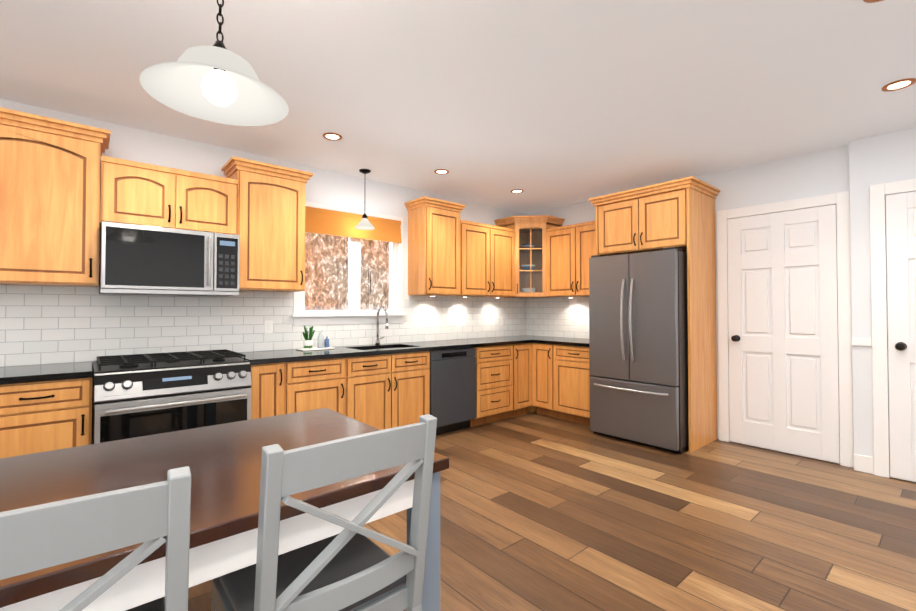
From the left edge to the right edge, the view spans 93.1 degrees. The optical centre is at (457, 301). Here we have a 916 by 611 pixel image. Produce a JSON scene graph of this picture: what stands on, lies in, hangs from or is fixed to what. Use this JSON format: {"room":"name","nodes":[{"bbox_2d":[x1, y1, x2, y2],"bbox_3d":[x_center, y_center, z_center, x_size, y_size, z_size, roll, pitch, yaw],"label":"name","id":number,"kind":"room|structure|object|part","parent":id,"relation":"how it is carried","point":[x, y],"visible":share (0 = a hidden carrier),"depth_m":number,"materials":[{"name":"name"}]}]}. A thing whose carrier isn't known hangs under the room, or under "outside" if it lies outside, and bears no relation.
{"room":"kitchen","nodes":[
{"label":"kitchen","id":0,"kind":"room"},
{"bbox_2d":[0,99,525,369],"bbox_3d":[-1.899,0.027,3.824,7.770,2.660,0.150,1,-1,-41],"label":"wall","id":1,"kind":"structure","parent":0,"point":[327,187],"depth_m":4.01,"materials":[{"name":"white paint"}]},
{"bbox_2d":[0,115,103,290],"bbox_3d":[-2.724,-0.600,2.790,0.638,0.980,0.346,1,-1,-41],"label":"upper cabinet","id":2,"kind":"object","parent":1,"relation":"attached to","point":[64,193],"depth_m":2.71,"materials":[{"name":"brown wood"}]},
{"bbox_2d":[104,151,239,234],"bbox_3d":[-2.163,-0.744,3.275,0.834,0.447,0.346,1,-1,-41],"label":"upper cabinet","id":3,"kind":"object","parent":1,"relation":"attached to","point":[137,193],"depth_m":3.12,"materials":[{"name":"brown wood"}]},
{"bbox_2d":[99,221,239,295],"bbox_3d":[-2.111,-0.284,3.206,0.824,0.462,0.466,1,-1,-41],"label":"microwave","id":4,"kind":"object","parent":3,"relation":"attached to","point":[134,259],"visible":1,"depth_m":3.03,"materials":[{"name":"silver metal"}]},
{"bbox_2d":[224,163,307,294],"bbox_3d":[-1.640,-0.585,3.724,0.544,0.980,0.346,1,-1,-41],"label":"upper cabinet","id":5,"kind":"object","parent":1,"relation":"attached to","point":[272,203],"depth_m":3.59,"materials":[{"name":"brown wood"}]},
{"bbox_2d":[0,229,588,366],"bbox_3d":[-0.724,-0.054,3.746,5.787,0.980,1.497,1,-1,-41],"label":"backsplash","id":6,"kind":"structure","parent":1,"relation":"attached to","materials":[{"name":"tile"}]},
{"bbox_2d":[265,321,272,333],"bbox_3d":[-1.692,0.226,3.879,0.070,0.115,0.005,1,-1,-41],"label":"electrical outlet plate","id":7,"kind":"object","parent":6,"relation":"attached to","point":[269,324],"depth_m":3.88,"materials":[{"name":"white plastic"}]},
{"bbox_2d":[456,317,459,326],"bbox_3d":[0.005,0.251,5.341,0.070,0.115,0.005,1,-1,-41],"label":"electrical outlet plate","id":8,"kind":"object","parent":6,"relation":"attached to","point":[457,318],"depth_m":5.34,"materials":[{"name":"white plastic"}]},
{"bbox_2d":[499,317,502,324],"bbox_3d":[0.580,0.259,5.838,0.070,0.115,0.005,1,-1,-41],"label":"electrical outlet plate","id":9,"kind":"object","parent":6,"relation":"attached to","point":[500,318],"depth_m":5.83,"materials":[{"name":"white plastic"}]},
{"bbox_2d":[569,300,576,308],"bbox_3d":[1.485,0.029,5.598,0.003,0.115,0.120,1,-1,-41],"label":"electrical outlet plate","id":10,"kind":"object","parent":6,"relation":"attached to","point":[572,303],"depth_m":5.60,"materials":[{"name":"white plastic"}]},
{"bbox_2d":[291,202,406,325],"bbox_3d":[-1.109,-0.358,4.471,1.249,1.172,0.210,1,-1,-41],"label":"window","id":11,"kind":"structure","parent":1,"relation":"in","point":[299,317],"depth_m":4.46,"materials":[{"name":"white wood"}]},
{"bbox_3d":[-1.118,-0.371,4.483,1.041,0.978,0.120,1,-1,-41],"label":"window sashes","id":12,"kind":"part","parent":11,"relation":"part of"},
{"bbox_2d":[305,206,402,300],"bbox_3d":[-1.036,-0.453,4.413,1.136,0.880,0.044,1,-1,-41],"label":"blind","id":13,"kind":"object","parent":11,"relation":"attached to","point":[328,222],"visible":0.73,"depth_m":4.35,"materials":[{"name":"orange fabric"}]},
{"bbox_2d":[404,199,467,298],"bbox_3d":[-0.237,-0.564,4.933,0.564,0.980,0.346,1,-1,-41],"label":"upper cabinet","id":14,"kind":"object","parent":1,"relation":"attached to","point":[437,236],"depth_m":4.78,"materials":[{"name":"brown wood"}]},
{"bbox_2d":[460,221,515,298],"bbox_3d":[0.276,-0.500,5.373,0.930,0.865,0.346,1,-1,-41],"label":"upper cabinet","id":15,"kind":"object","parent":1,"relation":"attached to","point":[491,248],"depth_m":5.27,"materials":[{"name":"brown wood"}]},
{"bbox_2d":[0,0,915,213],"bbox_3d":[0.043,-1.390,1.593,7.770,0.100,6.100,1,-1,-41],"label":"ceiling","id":16,"kind":"structure","parent":0,"point":[545,104],"depth_m":2.58,"materials":[{"name":"white paint"}]},
{"bbox_2d":[140,0,287,125],"bbox_3d":[-0.814,-1.006,1.485,0.440,0.668,0.440,1,-1,-41],"label":"pendant light","id":17,"kind":"object","parent":16,"relation":"hanging from","point":[217,82],"visible":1,"depth_m":1.49,"materials":[{"name":"white glass"}]},
{"bbox_2d":[323,133,341,140],"bbox_3d":[-0.994,-1.305,3.431,0.150,0.007,0.150,1,-1,-41],"label":"recessed light","id":18,"kind":"object","parent":16,"relation":"in","point":[332,136],"visible":1,"depth_m":3.43,"materials":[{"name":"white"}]},
{"bbox_2d":[355,169,374,229],"bbox_3d":[-0.917,-1.009,4.271,0.190,0.570,0.190,1,-1,-41],"label":"light","id":19,"kind":"object","parent":16,"relation":"hanging from","point":[364,223],"visible":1,"depth_m":4.24,"materials":[{"name":"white glass"}]},
{"bbox_2d":[434,169,448,173],"bbox_3d":[-0.163,-1.290,4.305,0.150,0.007,0.150,1,-1,-41],"label":"recessed light","id":20,"kind":"object","parent":16,"relation":"in","point":[441,171],"visible":1,"depth_m":4.30,"materials":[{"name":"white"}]},
{"bbox_2d":[511,189,523,192],"bbox_3d":[0.684,-1.278,5.022,0.150,0.007,0.150,1,-1,-41],"label":"recessed light","id":21,"kind":"object","parent":16,"relation":"in","point":[517,191],"visible":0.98,"depth_m":5.02,"materials":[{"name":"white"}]},
{"bbox_2d":[863,0,882,2],"bbox_3d":[1.832,-1.331,1.853,0.150,0.007,0.150,1,-1,-41],"label":"recessed light","id":22,"kind":"object","parent":16,"relation":"in","point":[870,1],"visible":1,"depth_m":1.92,"materials":[{"name":"brown metal"}]},
{"bbox_2d":[882,78,915,91],"bbox_3d":[2.684,-1.318,2.641,0.150,0.007,0.150,1,-1,-41],"label":"recessed light","id":23,"kind":"object","parent":16,"relation":"in","point":[899,84],"visible":1,"depth_m":2.63,"materials":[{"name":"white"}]},
{"bbox_2d":[516,223,547,294],"bbox_3d":[0.929,-0.539,5.541,0.291,0.852,0.291,1,-1,-41],"label":"upper cabinet","id":24,"kind":"object","parent":0,"relation":"attached to","point":[531,238],"depth_m":5.81,"materials":[{"name":"brown wood"}]},
{"bbox_3d":[0.945,-0.577,5.746,0.658,1.032,0.658,1,-1,-41],"label":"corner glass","id":25,"kind":"part","parent":24,"relation":"part of","materials":[{"name":"brown wood"}]},
{"bbox_2d":[188,411,915,610],"bbox_3d":[0.043,1.369,1.547,7.770,0.100,6.100,1,-1,-41],"label":"floor","id":26,"kind":"structure","parent":0,"point":[539,512],"depth_m":2.56,"materials":[{"name":"brown wood"}]},
{"bbox_2d":[0,370,92,457],"bbox_3d":[-2.622,0.898,2.671,0.550,0.880,0.621,1,-1,-41],"label":"base cabinet","id":27,"kind":"object","parent":26,"relation":"on","point":[35,417],"depth_m":2.49,"materials":[{"name":"brown wood"}]},
{"bbox_2d":[0,363,91,386],"bbox_3d":[-2.801,0.434,2.511,1.040,0.038,0.641,1,-1,-41],"label":"countertop","id":28,"kind":"structure","parent":27,"relation":"on","point":[31,372],"depth_m":2.58,"materials":[{"name":"black stone"}]},
{"bbox_2d":[0,466,190,610],"bbox_3d":[-0.838,0.815,0.869,0.466,0.988,0.551,1,-1,-37],"label":"chair","id":29,"kind":"object","parent":26,"relation":"on","point":[153,517],"visible":0.94,"depth_m":0.74,"materials":[{"name":"grey wood"}]},
{"bbox_2d":[92,349,251,443],"bbox_3d":[-2.023,0.866,3.076,0.871,0.958,0.754,1,-1,-41],"label":"range","id":30,"kind":"object","parent":26,"relation":"on","point":[136,395],"visible":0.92,"depth_m":2.83,"materials":[{"name":"silver metal"}]},
{"bbox_2d":[0,408,448,610],"bbox_3d":[-0.959,0.926,1.354,1.590,0.780,1.005,1,-1,-41],"label":"table","id":31,"kind":"object","parent":26,"relation":"on","point":[222,462],"visible":0.44,"depth_m":1.28,"materials":[{"name":"brown wood"}]},
{"bbox_2d":[251,363,295,418],"bbox_3d":[-1.616,0.912,3.537,0.335,0.880,0.621,1,-1,-41],"label":"base cabinet","id":32,"kind":"object","parent":26,"relation":"on","point":[273,387],"depth_m":3.31,"materials":[{"name":"brown wood"}]},
{"bbox_2d":[211,414,436,610],"bbox_3d":[-0.398,0.822,1.268,0.466,0.988,0.551,1,-1,-41],"label":"chair","id":33,"kind":"object","parent":26,"relation":"on","point":[351,566],"visible":1,"depth_m":1.13,"materials":[{"name":"grey wood"}]},
{"bbox_2d":[296,359,355,419],"bbox_3d":[-1.349,0.916,3.768,0.651,0.880,0.621,1,-1,-41],"label":"base cabinet","id":34,"kind":"object","parent":26,"relation":"on","point":[320,383],"depth_m":3.60,"materials":[{"name":"brown wood"}]},
{"bbox_2d":[234,347,371,366],"bbox_3d":[-1.360,0.455,3.753,0.995,0.038,0.641,1,-1,-41],"label":"countertop","id":35,"kind":"structure","parent":34,"relation":"on","point":[294,356],"depth_m":3.59,"materials":[{"name":"black stone"}]},
{"bbox_2d":[296,326,334,350],"bbox_3d":[-1.317,0.329,4.009,0.300,0.220,0.180,1,-1,-41],"label":"tray","id":36,"kind":"object","parent":35,"relation":"on","point":[323,344],"visible":1,"depth_m":3.96,"materials":[{"name":"white"}]},
{"bbox_2d":[356,367,429,429],"bbox_3d":[-0.841,1.044,4.203,0.971,0.640,0.621,1,-1,-41],"label":"base cabinet","id":37,"kind":"object","parent":26,"relation":"on","point":[386,397],"depth_m":4.00,"materials":[{"name":"brown wood"}]},
{"bbox_2d":[429,347,475,434],"bbox_3d":[-0.232,0.934,4.716,0.612,0.876,0.604,1,-1,-41],"label":"dishwasher","id":38,"kind":"object","parent":26,"relation":"on","point":[452,389],"visible":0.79,"depth_m":4.49,"materials":[{"name":"grey metal"}]},
{"bbox_2d":[460,343,511,426],"bbox_3d":[0.249,0.939,5.145,0.671,0.880,0.621,1,-1,-41],"label":"base cabinet","id":39,"kind":"object","parent":26,"relation":"on","point":[493,364],"depth_m":4.87,"materials":[{"name":"brown wood"}]},
{"bbox_2d":[392,335,559,350],"bbox_3d":[0.345,0.480,5.222,2.225,0.038,0.641,1,-1,-41],"label":"countertop","id":40,"kind":"structure","parent":39,"relation":"on","point":[497,340],"depth_m":4.91,"materials":[{"name":"black stone"}]},
{"bbox_2d":[375,306,387,344],"bbox_3d":[-0.763,0.246,4.480,0.101,0.402,0.221,1,-1,-41],"label":"faucet","id":41,"kind":"object","parent":40,"relation":"on","point":[377,342],"visible":1,"depth_m":4.51,"materials":[{"name":"silver metal"}]},
{"bbox_2d":[512,343,531,416],"bbox_3d":[0.602,0.944,5.414,0.356,0.880,0.674,1,-1,-41],"label":"base cabinet","id":42,"kind":"object","parent":26,"relation":"on","point":[521,352],"depth_m":5.19,"materials":[{"name":"brown wood"}]},
{"bbox_2d":[532,343,559,418],"bbox_3d":[1.243,0.943,5.355,0.681,0.880,0.392,1,-1,-41],"label":"base cabinet","id":43,"kind":"object","parent":26,"relation":"on","point":[545,356],"depth_m":5.17,"materials":[{"name":"brown wood"}]},
{"bbox_2d":[560,347,590,425],"bbox_3d":[1.511,0.938,5.090,0.622,0.880,0.641,1,-1,-41],"label":"base cabinet","id":44,"kind":"object","parent":26,"relation":"on","point":[575,375],"depth_m":4.86,"materials":[{"name":"brown wood"}]},
{"bbox_2d":[532,339,588,346],"bbox_3d":[1.434,0.479,5.173,0.641,0.038,0.855,1,-1,-41],"label":"countertop","id":45,"kind":"structure","parent":44,"relation":"on","point":[559,342],"depth_m":5.01,"materials":[{"name":"black stone"}]},
{"bbox_2d":[589,247,688,453],"bbox_3d":[1.897,0.444,4.373,0.832,1.845,0.876,1,-1,-41],"label":"fridge","id":46,"kind":"object","parent":26,"relation":"on","point":[638,332],"visible":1,"depth_m":4.06,"materials":[{"name":"silver metal"}]},
{"bbox_2d":[526,127,915,481],"bbox_3d":[2.948,0.030,3.974,0.230,2.660,5.950,1,-1,-41],"label":"wall","id":47,"kind":"structure","parent":0,"point":[857,168],"depth_m":3.51,"materials":[{"name":"white paint"}]},
{"bbox_2d":[544,219,595,298],"bbox_3d":[1.535,-0.501,5.298,0.346,0.865,0.888,1,-1,-41],"label":"upper cabinet","id":48,"kind":"object","parent":47,"relation":"attached to","point":[570,247],"depth_m":5.25,"materials":[{"name":"brown wood"}]},
{"bbox_2d":[596,183,715,255],"bbox_3d":[2.030,-0.784,4.507,0.633,0.555,0.908,1,-1,-41],"label":"upper cabinet","id":49,"kind":"object","parent":47,"relation":"attached to","point":[682,216],"depth_m":4.21,"materials":[{"name":"brown wood"}]},
{"bbox_2d":[727,204,839,462],"bbox_3d":[2.886,0.267,3.910,0.098,2.160,0.810,1,-1,-41],"label":"door","id":50,"kind":"structure","parent":47,"relation":"in","point":[783,335],"depth_m":3.89,"materials":[{"name":"white wood"}]},
{"bbox_2d":[717,191,853,467],"bbox_3d":[2.911,0.226,3.933,0.034,2.266,0.990,1,-1,-41],"label":"door frame","id":51,"kind":"structure","parent":47,"relation":"attached to","point":[841,200],"depth_m":3.62,"materials":[{"name":"white wood"}]},
{"bbox_2d":[852,338,873,473],"bbox_3d":[3.939,0.807,2.617,0.021,1.060,2.318,1,-1,-41],"label":"baseboard","id":52,"kind":"structure","parent":47,"relation":"attached to","point":[862,463],"depth_m":3.44,"materials":[{"name":"white wood"}]},
{"bbox_2d":[869,178,915,477],"bbox_3d":[3.579,0.211,3.036,0.034,2.266,0.990,1,-1,-41],"label":"door frame","id":53,"kind":"structure","parent":47,"relation":"attached to","point":[878,192],"depth_m":3.36,"materials":[{"name":"white wood"}]},
{"bbox_2d":[886,191,915,481],"bbox_3d":[3.554,0.252,3.014,0.098,2.160,0.810,1,-1,-41],"label":"door","id":54,"kind":"structure","parent":47,"relation":"in","point":[901,249],"depth_m":3.28,"materials":[{"name":"white wood"}]},
{"label":"outside","id":55,"kind":"structure","parent":0,"visible":0},
{"bbox_2d":[305,232,388,309],"bbox_3d":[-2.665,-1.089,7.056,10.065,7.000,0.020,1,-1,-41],"label":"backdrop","id":56,"kind":"structure","parent":55,"point":[324,273],"depth_m":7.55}
]}

